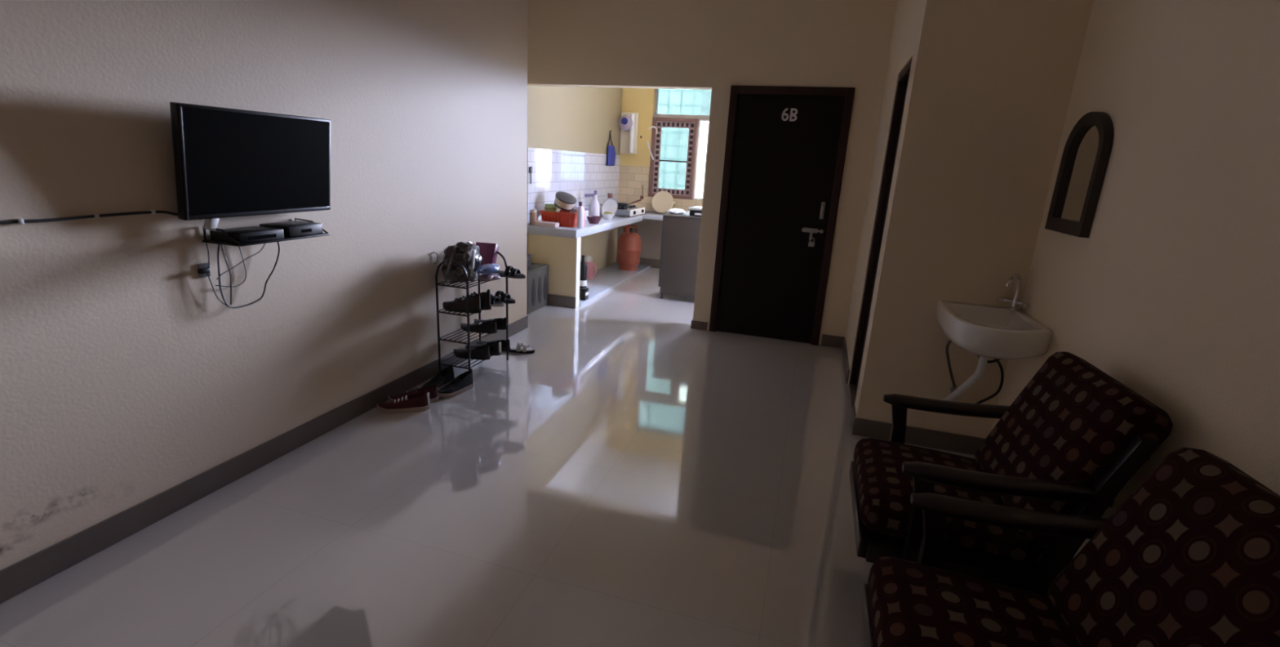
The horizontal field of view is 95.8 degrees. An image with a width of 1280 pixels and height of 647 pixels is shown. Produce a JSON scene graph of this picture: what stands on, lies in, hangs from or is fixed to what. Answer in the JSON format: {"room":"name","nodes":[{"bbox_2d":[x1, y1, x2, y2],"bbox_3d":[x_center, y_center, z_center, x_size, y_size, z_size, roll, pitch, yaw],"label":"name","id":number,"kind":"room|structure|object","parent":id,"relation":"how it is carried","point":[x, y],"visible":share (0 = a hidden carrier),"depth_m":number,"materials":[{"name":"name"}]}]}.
{"room":"living room","nodes":[
{"label":"living room","id":0,"kind":"room"},
{"bbox_2d":[0,0,527,569],"bbox_3d":[-2.133,-0.649,1.702,0.531,3.000,6.624,8,16,15],"label":"wall","id":1,"kind":"structure","parent":0,"point":[126,379],"depth_m":2.33,"materials":[{"name":"beige paint"}]},
{"bbox_2d":[0,209,177,224],"bbox_3d":[-1.887,-0.295,1.710,0.025,0.032,1.111,8,16,15],"label":"cable","id":2,"kind":"object","parent":1,"relation":"attached to","point":[20,221],"visible":0.89,"depth_m":1.90,"materials":[{"name":"black rubber"}]},
{"bbox_2d":[197,262,210,277],"bbox_3d":[-1.731,-0.210,2.302,0.030,0.056,0.052,8,16,15],"label":"plug","id":3,"kind":"object","parent":1,"relation":"attached to","point":[203,269],"visible":1,"depth_m":2.29,"materials":[{"name":"black plastic"}]},
{"bbox_2d":[169,102,330,220],"bbox_3d":[-1.588,-0.664,2.410,0.128,0.414,0.686,8,16,15],"label":"television","id":4,"kind":"object","parent":1,"relation":"attached to","point":[228,162],"visible":1,"depth_m":2.32,"materials":[{"name":"black plastic"}]},
{"bbox_2d":[203,217,219,231],"bbox_3d":[-1.674,-0.404,2.257,0.032,0.083,0.050,8,16,15],"label":"power adapter","id":5,"kind":"object","parent":4,"relation":"hanging from","point":[209,224],"visible":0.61,"depth_m":2.25,"materials":[{"name":"white plastic"}]},
{"bbox_2d":[204,228,226,306],"bbox_3d":[-1.716,-0.221,2.335,0.004,0.331,0.068,8,16,15],"label":"cable","id":6,"kind":"object","parent":5,"relation":"hanging from","point":[205,228],"visible":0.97,"depth_m":2.31,"materials":[{"name":"black rubber"}]},
{"bbox_2d":[0,315,528,603],"bbox_3d":[-1.953,0.779,2.016,0.012,0.104,6.624,8,16,15],"label":"baseboard","id":7,"kind":"structure","parent":1,"relation":"attached to","point":[31,571],"depth_m":2.37,"materials":[{"name":"grey tile"}]},
{"bbox_2d":[202,217,330,246],"bbox_3d":[-1.576,-0.394,2.466,0.190,0.064,0.450,8,16,15],"label":"wall shelf","id":8,"kind":"object","parent":1,"relation":"attached to","point":[238,244],"visible":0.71,"depth_m":2.32,"materials":[{"name":"black plastic"}]},
{"bbox_2d":[215,246,246,287],"bbox_3d":[-1.701,-0.245,2.397,0.004,0.196,0.140,8,16,15],"label":"cable","id":9,"kind":"object","parent":8,"relation":"hanging from","point":[238,246],"visible":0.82,"depth_m":2.45,"materials":[{"name":"grey rubber"}]},
{"bbox_2d":[216,243,265,279],"bbox_3d":[-1.663,-0.274,2.424,0.004,0.144,0.252,8,16,15],"label":"cable","id":10,"kind":"object","parent":8,"relation":"hanging from","point":[264,243],"visible":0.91,"depth_m":2.41,"materials":[{"name":"grey rubber"}]},
{"bbox_2d":[209,226,284,243],"bbox_3d":[-1.602,-0.363,2.366,0.152,0.040,0.205,8,16,15],"label":"box","id":11,"kind":"object","parent":8,"relation":"on","point":[251,233],"visible":0.99,"depth_m":2.31,"materials":[{"name":"black plastic"}]},
{"bbox_2d":[220,244,231,304],"bbox_3d":[-1.698,-0.239,2.365,0.005,0.337,0.046,8,16,15],"label":"cable","id":12,"kind":"object","parent":11,"relation":"hanging from","point":[224,256],"visible":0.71,"depth_m":2.39,"materials":[{"name":"black rubber"}]},
{"bbox_2d":[217,241,279,308],"bbox_3d":[-1.660,-0.243,2.470,0.007,0.329,0.297,8,16,15],"label":"cable","id":13,"kind":"object","parent":8,"relation":"hanging from","point":[219,245],"visible":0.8,"depth_m":2.43,"materials":[{"name":"black rubber"}]},
{"bbox_2d":[259,220,322,237],"bbox_3d":[-1.540,-0.418,2.562,0.153,0.048,0.190,8,16,15],"label":"box","id":14,"kind":"object","parent":8,"relation":"on","point":[292,228],"visible":0.92,"depth_m":2.52,"materials":[{"name":"black plastic"}]},
{"bbox_2d":[430,251,444,263],"bbox_3d":[-1.288,-0.444,3.799,0.016,0.077,0.263,8,16,15],"label":"wire hook","id":15,"kind":"object","parent":1,"relation":"attached to","point":[433,251],"visible":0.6,"depth_m":3.72,"materials":[{"name":"grey metal"}]},
{"bbox_2d":[0,267,974,646],"bbox_3d":[-0.003,0.640,3.298,4.600,0.100,10.600,8,16,15],"label":"floor","id":16,"kind":"structure","parent":0,"point":[641,476],"depth_m":2.37,"materials":[{"name":"tile"}]},
{"bbox_2d":[377,391,430,413],"bbox_3d":[-1.364,0.446,3.335,0.285,0.105,0.108,-1,16,-13],"label":"sneaker","id":17,"kind":"object","parent":16,"relation":"on","point":[418,402],"visible":1,"depth_m":3.31,"materials":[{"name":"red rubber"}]},
{"bbox_2d":[387,383,439,402],"bbox_3d":[-1.351,0.414,3.452,0.285,0.105,0.108,-1,16,-13],"label":"sneaker","id":18,"kind":"object","parent":16,"relation":"on","point":[432,389],"visible":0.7,"depth_m":3.44,"materials":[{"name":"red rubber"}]},
{"bbox_2d":[420,364,454,390],"bbox_3d":[-1.283,0.352,3.674,0.114,0.115,0.290,9,17,20],"label":"sneaker","id":19,"kind":"object","parent":16,"relation":"on","point":[443,377],"visible":0.73,"depth_m":3.68,"materials":[{"name":"black fabric"}]},
{"bbox_2d":[437,368,474,397],"bbox_3d":[-1.157,0.371,3.629,0.114,0.115,0.290,12,18,28],"label":"sneaker","id":20,"kind":"object","parent":16,"relation":"on","point":[464,382],"visible":0.97,"depth_m":3.61,"materials":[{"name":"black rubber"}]},
{"bbox_2d":[435,250,508,371],"bbox_3d":[-1.131,-0.073,3.948,0.240,0.802,0.505,8,16,15],"label":"shoe rack","id":21,"kind":"object","parent":16,"relation":"on","point":[437,284],"visible":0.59,"depth_m":3.76,"materials":[{"name":"black metal"}]},
{"bbox_2d":[441,240,482,283],"bbox_3d":[-1.160,-0.402,3.754,0.190,0.260,0.409,8,16,15],"label":"plastic bag","id":22,"kind":"object","parent":21,"relation":"on","point":[467,254],"visible":0.95,"depth_m":3.68,"materials":[{"name":"grey"}]},
{"bbox_2d":[442,293,481,313],"bbox_3d":[-1.157,-0.144,3.754,0.270,0.125,0.103,7,16,12],"label":"sneaker","id":23,"kind":"object","parent":21,"relation":"on","point":[460,304],"visible":0.94,"depth_m":3.72,"materials":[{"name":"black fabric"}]},
{"bbox_2d":[453,345,489,359],"bbox_3d":[-1.153,0.183,3.962,0.270,0.095,0.103,7,16,12],"label":"shoe","id":24,"kind":"object","parent":21,"relation":"on","point":[482,353],"visible":0.95,"depth_m":3.92,"materials":[{"name":"black leather"}]},
{"bbox_2d":[453,288,491,310],"bbox_3d":[-1.115,-0.174,3.852,0.270,0.135,0.103,7,16,14],"label":"sneaker","id":25,"kind":"object","parent":21,"relation":"on","point":[485,297],"visible":0.41,"depth_m":3.81,"materials":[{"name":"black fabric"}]},
{"bbox_2d":[460,320,497,333],"bbox_3d":[-1.110,0.009,3.979,0.270,0.085,0.097,7,16,12],"label":"loafer","id":26,"kind":"object","parent":21,"relation":"on","point":[490,327],"visible":0.94,"depth_m":3.94,"materials":[{"name":"black leather"}]},
{"bbox_2d":[466,340,501,355],"bbox_3d":[-1.101,0.155,4.062,0.270,0.100,0.103,7,16,14],"label":"shoe","id":27,"kind":"object","parent":21,"relation":"on","point":[495,348],"visible":0.71,"depth_m":4.02,"materials":[{"name":"black leather"}]},
{"bbox_2d":[475,241,498,265],"bbox_3d":[-1.088,-0.457,4.051,0.150,0.207,0.168,5,16,8],"label":"carton","id":28,"kind":"object","parent":21,"relation":"on","point":[487,251],"visible":0.52,"depth_m":4.03,"materials":[{"name":"purple cardboard"}]},
{"bbox_2d":[478,272,500,281],"bbox_3d":[-1.001,-0.309,3.824,0.109,0.050,0.196,12,18,30],"label":"packet","id":29,"kind":"object","parent":21,"relation":"on","point":[485,277],"visible":0.97,"depth_m":3.79,"materials":[{"name":"plastic"}]},
{"bbox_2d":[476,263,499,273],"bbox_3d":[-0.997,-0.362,3.805,0.126,0.061,0.232,8,16,15],"label":"packet","id":30,"kind":"object","parent":29,"relation":"on","point":[486,268],"visible":1,"depth_m":3.76,"materials":[{"name":"blue plastic"}]},
{"bbox_2d":[474,316,507,329],"bbox_3d":[-1.054,-0.018,4.089,0.270,0.085,0.097,8,16,17],"label":"loafer","id":31,"kind":"object","parent":21,"relation":"on","point":[501,323],"visible":0.74,"depth_m":4.04,"materials":[{"name":"black leather"}]},
{"bbox_2d":[476,338,510,351],"bbox_3d":[-1.055,0.138,4.162,0.270,0.085,0.097,8,16,15],"label":"shoe","id":32,"kind":"object","parent":21,"relation":"on","point":[505,344],"visible":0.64,"depth_m":4.12,"materials":[{"name":"black leather"}]},
{"bbox_2d":[490,293,504,306],"bbox_3d":[-1.051,-0.168,3.952,0.270,0.077,0.107,7,16,12],"label":"sandal","id":33,"kind":"object","parent":21,"relation":"on","point":[495,300],"visible":0.5,"depth_m":3.92,"materials":[{"name":"rubber"}]},
{"bbox_2d":[493,290,515,303],"bbox_3d":[-0.999,-0.194,4.053,0.270,0.077,0.107,7,16,14],"label":"sandal","id":34,"kind":"object","parent":21,"relation":"on","point":[503,298],"visible":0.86,"depth_m":4.01,"materials":[{"name":"grey rubber"}]},
{"bbox_2d":[493,265,525,278],"bbox_3d":[-0.914,-0.361,3.994,0.260,0.077,0.107,7,16,12],"label":"sandal","id":35,"kind":"object","parent":21,"relation":"on","point":[506,273],"visible":0.93,"depth_m":3.96,"materials":[{"name":"grey plastic"}]},
{"bbox_2d":[508,341,534,353],"bbox_3d":[-0.940,0.178,4.444,0.260,0.077,0.102,4,15,1],"label":"sandal","id":36,"kind":"object","parent":16,"relation":"on","point":[520,348],"visible":0.91,"depth_m":4.41,"materials":[{"name":"grey rubber"}]},
{"bbox_2d":[526,262,548,314],"bbox_3d":[-1.103,-0.351,5.673,0.247,0.420,0.445,8,16,15],"label":"crate","id":37,"kind":"object","parent":16,"relation":"on","point":[536,276],"visible":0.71,"depth_m":5.62,"materials":[{"name":"grey plastic"}]},
{"bbox_2d":[526,253,531,270],"bbox_3d":[-1.093,-0.582,5.461,0.104,0.140,0.104,8,16,15],"label":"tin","id":38,"kind":"object","parent":37,"relation":"on","point":[529,255],"visible":0.28,"depth_m":5.45,"materials":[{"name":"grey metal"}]},
{"bbox_2d":[527,211,662,308],"bbox_3d":[0.637,-0.739,6.746,2.891,0.785,2.760,8,16,15],"label":"countertop","id":39,"kind":"structure","parent":16,"relation":"on","point":[562,248],"depth_m":5.86,"materials":[{"name":"stone"}]},
{"bbox_2d":[531,208,537,225],"bbox_3d":[-1.064,-1.064,5.802,0.058,0.158,0.057,8,16,15],"label":"canister","id":40,"kind":"object","parent":39,"relation":"on","point":[534,212],"visible":0.91,"depth_m":5.78,"materials":[{"name":"beige metal"}]},
{"bbox_2d":[534,220,559,227],"bbox_3d":[-0.926,-0.988,5.768,0.230,0.045,0.100,8,16,15],"label":"packet","id":41,"kind":"object","parent":39,"relation":"on","point":[544,224],"visible":1,"depth_m":5.73,"materials":[{"name":"white plastic"}]},
{"bbox_2d":[539,209,577,226],"bbox_3d":[-0.805,-1.079,5.933,0.386,0.145,0.286,8,16,15],"label":"plastic basket","id":42,"kind":"object","parent":39,"relation":"on","point":[565,219],"visible":0.72,"depth_m":5.81,"materials":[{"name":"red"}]},
{"bbox_2d":[543,203,559,212],"bbox_3d":[-0.905,-1.129,5.963,0.136,0.200,0.106,8,16,15],"label":"food box","id":43,"kind":"object","parent":42,"relation":"in","point":[548,206],"visible":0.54,"depth_m":5.90,"materials":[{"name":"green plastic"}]},
{"bbox_2d":[554,191,577,210],"bbox_3d":[-0.759,-1.238,5.872,0.230,0.185,0.225,8,16,15],"label":"casserole","id":44,"kind":"object","parent":42,"relation":"in","point":[564,201],"visible":1,"depth_m":5.81,"materials":[{"name":"beige plastic"}]},
{"bbox_2d":[569,208,577,213],"bbox_3d":[-0.650,-1.139,5.947,0.140,0.098,0.112,4,15,1],"label":"pouch","id":45,"kind":"object","parent":42,"relation":"in","point":[574,210],"visible":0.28,"depth_m":5.90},
{"bbox_2d":[576,201,584,228],"bbox_3d":[-0.594,-1.081,5.769,0.072,0.260,0.072,8,16,15],"label":"bottle","id":46,"kind":"object","parent":39,"relation":"on","point":[580,219],"visible":1,"depth_m":5.75,"materials":[{"name":"white plastic"}]},
{"bbox_2d":[579,254,586,290],"bbox_3d":[-0.604,-0.495,6.108,0.090,0.450,0.089,8,16,15],"label":"bottle","id":47,"kind":"object","parent":39,"relation":"on","point":[583,277],"visible":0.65,"depth_m":6.06,"materials":[{"name":"black glass"}]},
{"bbox_2d":[579,287,588,300],"bbox_3d":[-0.583,-0.310,6.063,0.062,0.120,0.100,8,16,15],"label":"box","id":48,"kind":"object","parent":39,"relation":"on","point":[584,292],"visible":1,"depth_m":6.03,"materials":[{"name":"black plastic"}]},
{"bbox_2d":[582,205,585,226],"bbox_3d":[-0.583,-1.091,5.893,0.052,0.215,0.052,8,16,15],"label":"squeeze bottle","id":49,"kind":"object","parent":39,"relation":"on","point":[583,206],"visible":0.3,"depth_m":5.88,"materials":[{"name":"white plastic"}]},
{"bbox_2d":[584,207,588,219],"bbox_3d":[-0.636,-1.267,6.674,0.090,0.130,0.090,8,16,15],"label":"spice jar","id":50,"kind":"object","parent":39,"relation":"on","point":[586,209],"visible":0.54,"depth_m":6.64,"materials":[{"name":"white plastic"}]},
{"bbox_2d":[585,210,588,219],"bbox_3d":[-0.636,-1.258,6.676,0.090,0.112,0.090,8,16,15],"label":"bottle","id":51,"kind":"object","parent":50,"relation":"on","point":[586,211],"depth_m":6.64,"materials":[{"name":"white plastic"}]},
{"bbox_2d":[585,254,596,279],"bbox_3d":[-0.618,-0.699,7.145,0.180,0.288,0.150,2,15,-3],"label":"jug","id":52,"kind":"object","parent":39,"relation":"on","point":[588,259],"visible":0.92,"depth_m":7.09,"materials":[{"name":"pink plastic"}]},
{"bbox_2d":[584,190,599,216],"bbox_3d":[-0.566,-1.408,6.831,0.191,0.325,0.104,8,16,15],"label":"spray bottle","id":53,"kind":"object","parent":39,"relation":"on","point":[595,206],"visible":0.78,"depth_m":6.79,"materials":[{"name":"white plastic"}]},
{"bbox_2d":[586,215,601,223],"bbox_3d":[-0.500,-1.124,6.290,0.164,0.075,0.164,8,16,15],"label":"bowl","id":54,"kind":"object","parent":39,"relation":"on","point":[592,219],"visible":1,"depth_m":6.24,"materials":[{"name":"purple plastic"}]},
{"bbox_2d":[601,211,614,218],"bbox_3d":[-0.382,-1.298,6.931,0.160,0.081,0.160,8,16,15],"label":"serving bowl","id":55,"kind":"object","parent":39,"relation":"on","point":[606,215],"visible":1,"depth_m":6.88,"materials":[{"name":"white ceramic"}]},
{"bbox_2d":[601,198,617,213],"bbox_3d":[-0.373,-1.414,7.074,0.229,0.215,0.089,13,18,30],"label":"dinner plate","id":56,"kind":"object","parent":39,"relation":"on","point":[611,205],"visible":0.8,"depth_m":7.09,"materials":[{"name":"white ceramic"}]},
{"bbox_2d":[607,192,613,199],"bbox_3d":[-0.377,-1.476,7.202,0.080,0.280,0.080,8,16,15],"label":"oil bottle","id":57,"kind":"object","parent":39,"relation":"on","point":[609,195],"visible":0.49,"depth_m":7.15,"materials":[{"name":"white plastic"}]},
{"bbox_2d":[617,224,640,270],"bbox_3d":[-0.148,-1.032,7.877,0.322,0.590,0.322,8,16,15],"label":"gas cylinder","id":58,"kind":"object","parent":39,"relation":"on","point":[628,248],"visible":0.98,"depth_m":7.77,"materials":[{"name":"red paint"}]},
{"bbox_2d":[614,204,644,217],"bbox_3d":[-0.182,-1.472,7.536,0.374,0.115,0.620,8,16,15],"label":"gas stove","id":59,"kind":"object","parent":39,"relation":"on","point":[629,211],"visible":0.83,"depth_m":7.32,"materials":[{"name":"silver metal"}]},
{"bbox_2d":[617,199,641,206],"bbox_3d":[-0.177,-1.529,7.325,0.350,0.105,0.206,8,16,15],"label":"frying pan","id":60,"kind":"object","parent":59,"relation":"on","point":[620,204],"visible":0.83,"depth_m":7.34,"materials":[{"name":"black paint"}]},
{"bbox_2d":[652,191,675,213],"bbox_3d":[0.332,-1.684,8.037,0.344,0.299,0.090,8,16,15],"label":"round board","id":61,"kind":"object","parent":39,"relation":"on","point":[662,201],"visible":0.98,"depth_m":8.03,"materials":[{"name":"beige wood"}]},
{"bbox_2d":[658,211,701,298],"bbox_3d":[0.589,-0.745,6.477,0.705,0.935,0.522,9,16,19],"label":"base cabinet","id":62,"kind":"object","parent":16,"relation":"on","point":[680,237],"visible":0.57,"depth_m":6.26,"materials":[{"name":"grey wood"}]},
{"bbox_2d":[666,208,684,213],"bbox_3d":[0.400,-1.228,6.333,0.194,0.052,0.289,8,16,15],"label":"folded cloth","id":63,"kind":"object","parent":62,"relation":"on","point":[673,211],"visible":1,"depth_m":6.25,"materials":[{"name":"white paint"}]},
{"bbox_2d":[688,205,702,216],"bbox_3d":[0.774,-1.201,6.247,0.460,0.085,0.356,9,16,19],"label":"tray","id":64,"kind":"object","parent":62,"relation":"on","point":[695,211],"visible":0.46,"depth_m":6.15,"materials":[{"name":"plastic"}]},
{"bbox_2d":[848,351,1173,595],"bbox_3d":[1.164,0.548,2.017,0.748,0.888,0.656,8,16,15],"label":"armchair","id":65,"kind":"object","parent":16,"relation":"on","point":[1074,436],"visible":0.89,"depth_m":1.80,"materials":[{"name":"red fabric"}]},
{"bbox_2d":[853,437,1044,568],"bbox_3d":[1.065,0.612,2.065,0.551,0.179,0.536,8,16,15],"label":"seat cushion","id":66,"kind":"object","parent":65,"relation":"on","point":[882,505],"depth_m":1.90,"materials":[{"name":"red fabric"}]},
{"bbox_2d":[974,351,1173,549],"bbox_3d":[1.378,0.397,1.911,0.322,0.516,0.566,8,16,15],"label":"cushion","id":67,"kind":"object","parent":65,"relation":"on","point":[1073,421],"depth_m":1.77,"materials":[{"name":"red fabric"}]},
{"bbox_2d":[861,446,1279,646],"bbox_3d":[0.937,0.736,1.295,0.748,0.888,0.656,8,16,15],"label":"armchair","id":68,"kind":"object","parent":16,"relation":"on","point":[1191,557],"visible":1,"depth_m":1.30,"materials":[{"name":"red fabric"}]},
{"bbox_2d":[867,555,1080,646],"bbox_3d":[0.838,0.799,1.342,0.551,0.179,0.536,8,16,15],"label":"seat cushion","id":69,"kind":"object","parent":68,"relation":"on","point":[910,603],"depth_m":1.40,"materials":[{"name":"red fabric"}]},
{"bbox_2d":[1047,446,1279,646],"bbox_3d":[1.151,0.584,1.188,0.322,0.516,0.566,8,16,15],"label":"cushion","id":70,"kind":"object","parent":68,"relation":"on","point":[1191,557],"depth_m":1.20,"materials":[{"name":"red fabric"}]},
{"bbox_2d":[527,85,622,253],"bbox_3d":[-0.860,-1.650,6.625,0.120,2.440,3.716,8,16,15],"label":"wall","id":71,"kind":"structure","parent":0,"point":[566,118],"depth_m":6.51,"materials":[{"name":"beige paint"}]},
{"bbox_2d":[527,147,620,225],"bbox_3d":[-0.761,-1.650,6.964,0.128,0.790,2.750,8,16,15],"label":"tiles","id":72,"kind":"structure","parent":71,"relation":"attached to","point":[577,174],"depth_m":6.52,"materials":[{"name":"white tile"}]},
{"bbox_2d":[529,166,532,183],"bbox_3d":[-1.069,-1.452,5.671,0.012,0.165,0.044,8,16,15],"label":"hanging utensil","id":73,"kind":"object","parent":72,"relation":"hanging from","point":[531,167],"visible":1,"depth_m":5.66,"materials":[{"name":"grey metal"}]},
{"bbox_2d":[606,130,615,165],"bbox_3d":[-0.375,-2.320,7.668,0.080,0.445,0.270,8,16,15],"label":"hanging bag","id":74,"kind":"object","parent":71,"relation":"hanging from","point":[611,148],"visible":1,"depth_m":7.62,"materials":[{"name":"blue fabric"}]},
{"bbox_2d":[616,88,702,259],"bbox_3d":[1.283,-2.141,7.784,3.430,3.000,0.208,8,16,15],"label":"wall","id":75,"kind":"structure","parent":0,"point":[640,100],"depth_m":8.10,"materials":[{"name":"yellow paint"}]},
{"bbox_2d":[618,112,639,154],"bbox_3d":[-0.172,-2.604,7.919,0.250,0.540,0.181,8,16,15],"label":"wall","id":76,"kind":"structure","parent":75,"relation":"attached to","point":[628,122],"depth_m":7.92,"materials":[{"name":"beige plastic"}]},
{"bbox_2d":[616,254,660,268],"bbox_3d":[0.753,-0.791,8.185,2.330,0.130,0.012,8,16,15],"label":"baseboard","id":77,"kind":"structure","parent":75,"relation":"attached to","point":[654,263],"depth_m":8.35,"materials":[{"name":"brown tile"}]},
{"bbox_2d":[640,185,644,199],"bbox_3d":[0.034,-1.839,8.123,0.056,0.197,0.026,8,16,15],"label":"ladle","id":78,"kind":"object","parent":75,"relation":"hanging from","point":[642,197],"visible":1,"depth_m":8.13,"materials":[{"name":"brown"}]},
{"bbox_2d":[648,117,698,199],"bbox_3d":[0.457,-2.268,7.971,0.630,1.055,0.100,8,16,15],"label":"window","id":79,"kind":"structure","parent":75,"relation":"in","point":[673,147],"depth_m":7.97,"materials":[{"name":"brown wood"}]},
{"bbox_2d":[647,125,657,159],"bbox_3d":[0.163,-2.473,7.936,0.143,0.445,0.026,8,16,15],"label":"cord","id":80,"kind":"object","parent":79,"relation":"hanging from","point":[654,126],"visible":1,"depth_m":7.95,"materials":[{"name":"white plastic"}]},
{"bbox_2d":[653,88,711,119],"bbox_3d":[0.668,-3.036,7.749,0.955,0.565,0.120,8,16,15],"label":"window","id":81,"kind":"structure","parent":75,"relation":"in","point":[668,103],"depth_m":7.79,"materials":[{"name":"teal glass"}]},
{"bbox_2d":[693,119,709,199],"bbox_3d":[0.925,-2.216,7.881,0.325,1.055,0.060,8,16,15],"label":"window","id":82,"kind":"structure","parent":75,"relation":"in","point":[703,128],"depth_m":7.90,"materials":[{"name":"white paint"}]},
{"bbox_2d":[527,0,897,345],"bbox_3d":[0.770,-1.392,4.976,3.939,3.000,0.140,8,16,15],"label":"wall","id":83,"kind":"structure","parent":0,"point":[716,46],"depth_m":4.77,"materials":[{"name":"beige paint"}]},
{"bbox_2d":[690,319,844,347],"bbox_3d":[1.137,0.063,5.232,1.348,0.104,0.152,8,16,15],"label":"baseboard","id":84,"kind":"structure","parent":83,"relation":"attached to","point":[830,340],"depth_m":5.02,"materials":[{"name":"grey tile"}]},
{"bbox_2d":[708,84,855,345],"bbox_3d":[1.165,-0.892,4.941,0.968,2.100,0.137,8,16,15],"label":"door","id":85,"kind":"structure","parent":83,"relation":"in","point":[785,149],"depth_m":4.89,"materials":[{"name":"brown wood"}]},
{"bbox_2d":[844,0,924,409],"bbox_3d":[1.646,-1.021,3.817,0.100,3.000,1.676,8,16,15],"label":"wall","id":86,"kind":"structure","parent":0,"point":[908,17],"depth_m":3.94,"materials":[{"name":"beige paint"}]},
{"bbox_2d":[841,337,856,434],"bbox_3d":[1.495,0.380,4.161,0.012,0.104,1.776,8,16,15],"label":"baseboard","id":87,"kind":"structure","parent":86,"relation":"attached to","point":[853,418],"depth_m":4.18,"materials":[{"name":"grey tile"}]},
{"bbox_2d":[848,57,912,411],"bbox_3d":[1.497,-0.471,3.558,0.095,2.065,0.632,8,16,15],"label":"door","id":88,"kind":"structure","parent":86,"relation":"in","point":[903,80],"depth_m":3.76,"materials":[{"name":"brown wood"}]},
{"bbox_2d":[855,0,1093,438],"bbox_3d":[1.667,-0.770,2.917,0.686,3.000,0.100,8,16,15],"label":"wall","id":89,"kind":"structure","parent":0,"point":[992,83],"depth_m":2.88,"materials":[{"name":"beige paint"}]},
{"bbox_2d":[853,417,985,454],"bbox_3d":[1.572,0.637,3.251,0.686,0.104,0.012,8,16,15],"label":"baseboard","id":90,"kind":"structure","parent":89,"relation":"attached to","point":[932,438],"depth_m":3.24,"materials":[{"name":"grey tile"}]},
{"bbox_2d":[991,0,1279,558],"bbox_3d":[1.503,-0.255,1.026,0.140,3.000,7.297,8,16,15],"label":"wall","id":91,"kind":"structure","parent":0,"point":[1172,292],"depth_m":1.75,"materials":[{"name":"beige paint"}]},
{"bbox_2d":[935,273,1053,403],"bbox_3d":[1.665,0.152,2.797,0.397,0.764,0.577,8,16,15],"label":"basin","id":92,"kind":"object","parent":91,"relation":"attached to","point":[985,331],"visible":0.92,"depth_m":2.72,"materials":[{"name":"white ceramic"}]},
{"bbox_2d":[996,273,1030,311],"bbox_3d":[1.865,-0.157,2.877,0.136,0.190,0.164,8,16,15],"label":"tap","id":93,"kind":"object","parent":92,"relation":"on","point":[1015,302],"depth_m":2.89,"materials":[{"name":"silver metal"}]},
{"bbox_2d":[1044,111,1114,237],"bbox_3d":[1.858,-0.631,2.444,0.034,0.495,0.390,8,16,15],"label":"wall mirror","id":94,"kind":"object","parent":91,"relation":"attached to","point":[1086,153],"visible":1,"depth_m":2.42,"materials":[{"name":"black mirror"}]},
{"bbox_2d":[1056,124,1098,222],"bbox_3d":[1.867,-0.634,2.440,0.008,0.395,0.300,8,16,15],"label":"mirror glass","id":95,"kind":"object","parent":94,"relation":"attached to","point":[1082,151],"depth_m":2.48,"materials":[{"name":"white mirror"}]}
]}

